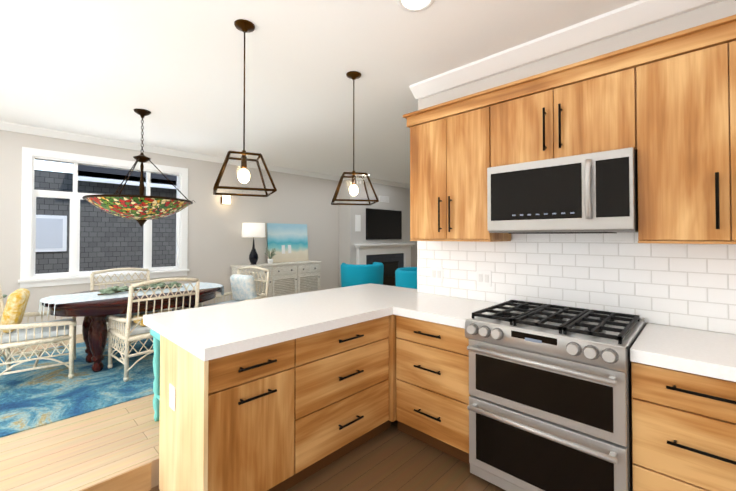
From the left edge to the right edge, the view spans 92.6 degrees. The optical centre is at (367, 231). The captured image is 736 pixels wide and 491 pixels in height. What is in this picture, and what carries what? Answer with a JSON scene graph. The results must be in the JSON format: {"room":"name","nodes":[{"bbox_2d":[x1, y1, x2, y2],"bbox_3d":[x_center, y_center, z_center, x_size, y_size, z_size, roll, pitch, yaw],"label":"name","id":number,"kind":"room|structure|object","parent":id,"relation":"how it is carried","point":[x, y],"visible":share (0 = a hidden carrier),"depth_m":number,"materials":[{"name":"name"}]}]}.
{"room":"kitchen","nodes":[
{"label":"kitchen","id":0,"kind":"room"},
{"bbox_2d":[0,330,158,490],"bbox_3d":[0.890,1.438,3.786,8.000,0.250,10.400,-1,-1,44],"label":"floor","id":1,"kind":"structure","parent":0,"point":[80,452],"depth_m":2.08,"materials":[{"name":"brown wood"}]},
{"bbox_2d":[0,337,154,437],"bbox_3d":[-2.593,1.302,3.420,2.120,0.011,3.150,-1,-1,44],"label":"dining rug","id":2,"kind":"object","parent":1,"relation":"on","point":[30,399],"visible":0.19,"depth_m":2.90,"materials":[{"name":"blue carpet"}]},
{"bbox_2d":[0,284,76,378],"bbox_3d":[-2.988,0.856,3.162,0.594,0.864,0.624,1,-1,-38],"label":"wicker chair","id":3,"kind":"object","parent":2,"relation":"on","point":[16,333],"visible":1,"depth_m":3.00,"materials":[{"name":"white wicker"}]},
{"bbox_2d":[90,268,163,342],"bbox_3d":[-2.772,0.869,4.048,0.594,0.864,0.624,-1,-1,44],"label":"wicker chair","id":4,"kind":"object","parent":2,"relation":"on","point":[92,281],"visible":0.15,"depth_m":4.15,"materials":[{"name":"white wicker"}]},
{"bbox_2d":[42,283,220,371],"bbox_3d":[-2.347,0.962,3.667,1.100,0.672,1.560,-1,-1,44],"label":"dining table","id":5,"kind":"object","parent":2,"relation":"on","point":[94,313],"visible":0.54,"depth_m":3.22,"materials":[{"name":"brown wood"}]},
{"bbox_2d":[38,282,223,314],"bbox_3d":[-2.347,0.673,3.671,0.600,0.100,1.588,-1,-1,44],"label":"table runner","id":6,"kind":"object","parent":5,"relation":"on","point":[72,298],"visible":0.62,"depth_m":3.40,"materials":[{"name":"fabric"}]},
{"bbox_2d":[97,282,181,294],"bbox_3d":[-2.347,0.577,3.673,0.200,0.090,0.761,-1,-1,44],"label":"greenery","id":7,"kind":"object","parent":6,"relation":"on","point":[114,289],"visible":0.81,"depth_m":3.60,"materials":[{"name":"green plant"}]},
{"bbox_2d":[107,277,199,381],"bbox_3d":[-2.050,0.859,3.386,0.594,0.864,0.624,-1,-1,40],"label":"wicker chair","id":8,"kind":"object","parent":2,"relation":"on","point":[128,329],"visible":0.65,"depth_m":3.15,"materials":[{"name":"white wicker"}]},
{"bbox_2d":[199,266,269,306],"bbox_3d":[-1.613,0.872,4.252,0.624,0.864,0.594,-1,-1,32],"label":"wicker chair","id":9,"kind":"object","parent":2,"relation":"on","point":[243,287],"visible":0.29,"depth_m":4.33,"materials":[{"name":"white wicker"}]},
{"bbox_2d":[79,462,150,490],"bbox_3d":[-2.050,1.348,1.085,0.012,0.150,2.430,-1,-1,44],"label":"step","id":10,"kind":"structure","parent":1,"relation":"attached to","point":[137,478],"depth_m":1.88,"materials":[{"name":"brown wood"}]},
{"bbox_2d":[150,329,160,420],"bbox_3d":[-1.224,0.980,2.438,0.360,0.624,0.420,-1,-1,44],"label":"stool","id":11,"kind":"object","parent":1,"relation":"on","point":[156,368],"visible":0.1,"depth_m":2.39,"materials":[{"name":"teal paint"}]},
{"bbox_2d":[230,260,321,299],"bbox_3d":[-1.614,0.965,6.420,0.399,0.772,1.670,-1,-1,44],"label":"sideboard","id":12,"kind":"object","parent":1,"relation":"on","point":[289,278],"visible":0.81,"depth_m":6.35,"materials":[{"name":"white wood"}]},
{"bbox_2d":[242,223,264,264],"bbox_3d":[-1.974,0.215,6.077,0.390,0.715,0.390,-1,-1,44],"label":"table lamp","id":13,"kind":"object","parent":12,"relation":"on","point":[253,230],"visible":1,"depth_m":5.95,"materials":[{"name":"white fabric"}]},
{"bbox_2d":[265,248,275,263],"bbox_3d":[-1.736,0.437,6.263,0.207,0.277,0.206,-1,-1,44],"label":"plant","id":14,"kind":"object","parent":12,"relation":"on","point":[270,260],"visible":1,"depth_m":6.23,"materials":[{"name":"green plant"}]},
{"bbox_2d":[267,223,308,262],"bbox_3d":[-1.528,0.218,6.764,0.087,0.730,0.890,-1,-1,44],"label":"framed picture","id":15,"kind":"object","parent":12,"relation":"on","point":[288,242],"visible":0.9,"depth_m":6.74,"materials":[{"name":"blue"}]},
{"bbox_2d":[340,262,383,286],"bbox_3d":[-0.093,0.962,6.326,0.743,0.783,0.779,-1,-1,44],"label":"armchair","id":16,"kind":"object","parent":1,"relation":"on","point":[354,275],"visible":0.46,"depth_m":6.01,"materials":[{"name":"teal fabric"}]},
{"bbox_2d":[395,267,416,288],"bbox_3d":[0.777,0.944,5.150,0.779,0.783,0.743,-1,-1,44],"label":"armchair","id":17,"kind":"object","parent":1,"relation":"on","point":[405,277],"visible":0.31,"depth_m":4.90,"materials":[{"name":"teal fabric"}]},
{"bbox_2d":[0,130,338,334],"bbox_3d":[-1.944,0.193,6.520,0.150,2.820,10.400,-1,-1,44],"label":"wall","id":18,"kind":"structure","parent":0,"point":[218,244],"depth_m":5.79,"materials":[{"name":"white paint"}]},
{"bbox_2d":[76,321,114,334],"bbox_3d":[-2.927,1.275,5.090,0.385,0.115,6.999,-1,-1,44],"label":"baseboard","id":19,"kind":"structure","parent":18,"relation":"attached to","point":[78,329],"depth_m":4.53,"materials":[{"name":"white wood"}]},
{"bbox_2d":[18,147,189,287],"bbox_3d":[-3.496,-0.156,4.861,0.209,1.670,1.890,-1,-1,44],"label":"window","id":20,"kind":"structure","parent":18,"relation":"in","point":[28,275],"depth_m":4.55,"materials":[{"name":"white wood"}]},
{"bbox_2d":[0,121,343,180],"bbox_3d":[-3.037,-1.193,5.233,0.080,0.085,7.000,-1,-1,44],"label":"crown molding","id":21,"kind":"structure","parent":18,"relation":"attached to","point":[7,126],"depth_m":4.96,"materials":[{"name":"white"}]},
{"bbox_2d":[221,195,229,203],"bbox_3d":[-2.368,-0.524,5.869,0.151,0.135,0.124,-1,-1,44],"label":"sconce","id":22,"kind":"object","parent":18,"relation":"attached to","point":[225,199],"visible":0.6,"depth_m":5.81,"materials":[{"name":"white metal"}]},
{"bbox_2d":[0,0,638,184],"bbox_3d":[0.890,-1.307,3.826,8.000,0.100,10.400,-1,-1,44],"label":"ceiling","id":23,"kind":"structure","parent":0,"point":[105,68],"depth_m":2.72,"materials":[{"name":"white paint"}]},
{"bbox_2d":[82,109,194,226],"bbox_3d":[-2.347,-0.651,3.690,0.964,1.213,1.003,-1,-1,44],"label":"chandelier","id":24,"kind":"object","parent":23,"relation":"hanging from","point":[141,209],"visible":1,"depth_m":3.44,"materials":[{"name":"multicoloured glass"}]},
{"bbox_2d":[213,19,276,197],"bbox_3d":[-0.765,-0.750,2.177,0.345,1.059,0.346,0,-1,-24],"label":"pendant lantern","id":25,"kind":"object","parent":23,"relation":"hanging from","point":[244,26],"visible":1,"depth_m":2.16,"materials":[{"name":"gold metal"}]},
{"bbox_2d":[331,71,378,206],"bbox_3d":[-0.115,-0.740,2.841,0.345,1.059,0.346,0,-1,-10],"label":"pendant lantern","id":26,"kind":"object","parent":23,"relation":"hanging from","point":[353,76],"visible":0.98,"depth_m":2.82,"materials":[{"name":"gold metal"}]},
{"bbox_2d":[397,0,434,11],"bbox_3d":[0.265,-1.280,1.945,0.209,0.007,0.209,-1,-1,38],"label":"recessed light","id":27,"kind":"object","parent":23,"relation":"in","point":[413,5],"depth_m":1.99,"materials":[{"name":"white"}]},
{"bbox_2d":[149,420,505,490],"bbox_3d":[0.206,1.463,0.368,4.260,0.100,4.520,-1,-1,44],"label":"floor","id":28,"kind":"structure","parent":0,"point":[392,458],"depth_m":2.11,"materials":[{"name":"brown wood"}]},
{"bbox_2d":[159,335,294,490],"bbox_3d":[-0.778,1.006,1.935,0.630,0.856,0.491,-1,-1,44],"label":"base cabinet","id":29,"kind":"object","parent":28,"relation":"on","point":[284,415],"depth_m":1.73,"materials":[{"name":"brown wood"}]},
{"bbox_2d":[295,315,390,484],"bbox_3d":[-0.317,1.013,2.413,0.634,0.856,0.837,-1,-1,44],"label":"base cabinet","id":30,"kind":"object","parent":28,"relation":"on","point":[343,374],"depth_m":2.15,"materials":[{"name":"brown wood"}]},
{"bbox_2d":[143,283,434,360],"bbox_3d":[-0.344,0.558,2.626,0.960,0.055,2.080,-1,-1,44],"label":"countertop","id":31,"kind":"structure","parent":30,"relation":"on","point":[205,333],"depth_m":2.17,"materials":[{"name":"white stone"}]},
{"bbox_2d":[391,315,470,464],"bbox_3d":[0.589,1.015,2.516,0.620,0.856,0.652,-1,-1,44],"label":"base cabinet","id":32,"kind":"object","parent":28,"relation":"on","point":[430,394],"depth_m":2.27,"materials":[{"name":"brown wood"}]},
{"bbox_2d":[395,295,505,328],"bbox_3d":[0.606,0.557,2.509,0.575,0.055,0.647,-1,-1,44],"label":"countertop","id":33,"kind":"structure","parent":32,"relation":"on","point":[446,310],"depth_m":2.41,"materials":[{"name":"white stone"}]},
{"bbox_2d":[465,300,644,490],"bbox_3d":[1.054,0.955,1.997,0.754,0.962,0.725,-1,-1,44],"label":"range","id":34,"kind":"object","parent":28,"relation":"on","point":[549,407],"visible":0.96,"depth_m":1.77,"materials":[{"name":"silver metal"}]},
{"bbox_2d":[631,362,735,490],"bbox_3d":[1.555,1.001,1.608,0.490,0.856,0.628,-1,-1,44],"label":"base cabinet","id":35,"kind":"object","parent":28,"relation":"on","point":[684,423],"depth_m":1.44,"materials":[{"name":"brown wood"}]},
{"bbox_2d":[630,323,735,381],"bbox_3d":[2.076,0.536,1.101,1.953,0.055,0.647,-1,-1,44],"label":"countertop","id":36,"kind":"structure","parent":35,"relation":"on","point":[694,351],"depth_m":1.52,"materials":[{"name":"white stone"}]},
{"bbox_2d":[339,179,416,287],"bbox_3d":[0.319,0.098,8.507,0.369,2.569,2.400,-1,-1,44],"label":"wall","id":37,"kind":"structure","parent":0,"point":[350,236],"depth_m":7.81,"materials":[{"name":"grey paint"}]},
{"bbox_2d":[355,215,360,230],"bbox_3d":[-0.221,-0.180,7.671,0.011,0.360,0.160,-1,-1,44],"label":"air vent","id":38,"kind":"object","parent":37,"relation":"in","point":[358,217],"depth_m":7.67,"materials":[{"name":"white"}]},
{"bbox_2d":[344,174,409,187],"bbox_3d":[0.446,-1.147,8.353,0.095,0.085,2.475,-1,-1,44],"label":"crown molding","id":39,"kind":"structure","parent":37,"relation":"attached to","point":[372,180],"depth_m":8.22,"materials":[{"name":"white"}]},
{"bbox_2d":[366,208,401,239],"bbox_3d":[0.393,-0.161,8.281,0.051,0.700,1.230,-1,-1,44],"label":"television","id":40,"kind":"object","parent":37,"relation":"attached to","point":[383,224],"depth_m":8.21,"materials":[{"name":"black"}]},
{"bbox_2d":[379,196,388,202],"bbox_3d":[0.376,-0.761,8.299,0.014,0.140,0.360,-1,-1,44],"label":"air vent","id":41,"kind":"object","parent":37,"relation":"in","point":[381,198],"depth_m":8.30,"materials":[{"name":"white metal"}]},
{"bbox_2d":[354,243,414,285],"bbox_3d":[0.445,0.828,8.237,0.170,1.099,1.960,-1,-1,44],"label":"fireplace mantel","id":42,"kind":"object","parent":37,"relation":"attached to","point":[392,258],"visible":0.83,"depth_m":8.30,"materials":[{"name":"white wood"}]},
{"bbox_2d":[418,0,735,334],"bbox_3d":[1.876,0.074,1.836,3.850,2.720,0.120,-1,-1,44],"label":"wall","id":43,"kind":"structure","parent":0,"point":[700,16],"depth_m":2.19,"materials":[{"name":"white paint"}]},
{"bbox_2d":[407,90,510,241],"bbox_3d":[0.683,-0.419,2.657,0.651,0.960,0.349,-1,-1,44],"label":"upper cabinet","id":44,"kind":"object","parent":43,"relation":"attached to","point":[450,143],"depth_m":2.50,"materials":[{"name":"brown wood"}]},
{"bbox_2d":[491,46,638,166],"bbox_3d":[1.196,-0.660,2.169,0.768,0.493,0.349,-1,-1,44],"label":"upper cabinet","id":45,"kind":"object","parent":43,"relation":"attached to","point":[593,106],"depth_m":1.98,"materials":[{"name":"brown wood"}]},
{"bbox_2d":[487,147,637,233],"bbox_3d":[1.152,-0.199,2.116,0.754,0.423,0.458,-1,-1,44],"label":"microwave","id":46,"kind":"object","parent":45,"relation":"attached to","point":[596,192],"visible":1,"depth_m":1.94,"materials":[{"name":"silver metal"}]},
{"bbox_2d":[409,0,722,99],"bbox_3d":[1.792,-1.238,1.767,3.850,0.095,0.120,-1,-1,44],"label":"crown molding","id":47,"kind":"structure","parent":43,"relation":"attached to","point":[630,17],"depth_m":2.26,"materials":[{"name":"white"}]},
{"bbox_2d":[417,232,735,333],"bbox_3d":[1.764,0.177,1.935,3.552,0.683,0.131,-1,-1,44],"label":"backsplash","id":48,"kind":"structure","parent":43,"relation":"attached to","point":[692,286],"depth_m":2.17,"materials":[{"name":"tile"}]},
{"bbox_2d":[431,267,442,281],"bbox_3d":[0.579,0.361,2.971,0.120,0.120,0.010,-1,-1,44],"label":"electrical outlet plate","id":49,"kind":"object","parent":48,"relation":"attached to","point":[436,272],"depth_m":2.96,"materials":[{"name":"white plastic"}]},
{"bbox_2d":[476,270,491,286],"bbox_3d":[0.882,0.357,2.681,0.120,0.120,0.010,-1,-1,44],"label":"electrical outlet plate","id":50,"kind":"object","parent":48,"relation":"attached to","point":[483,277],"depth_m":2.68,"materials":[{"name":"white plastic"}]},
{"bbox_2d":[636,18,735,243],"bbox_3d":[1.711,-0.434,1.673,0.654,0.960,0.349,-1,-1,44],"label":"upper cabinet","id":51,"kind":"object","parent":43,"relation":"attached to","point":[664,107],"depth_m":1.64,"materials":[{"name":"brown wood"}]},
{"label":"outside","id":52,"kind":"structure","parent":0,"visible":0},
{"bbox_2d":[34,165,176,273],"bbox_3d":[-5.804,-0.169,8.423,3.450,6.400,13.000,-1,-1,44],"label":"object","id":53,"kind":"structure","parent":52,"point":[109,241],"depth_m":6.97,"materials":[{"name":"grey"}]}
]}

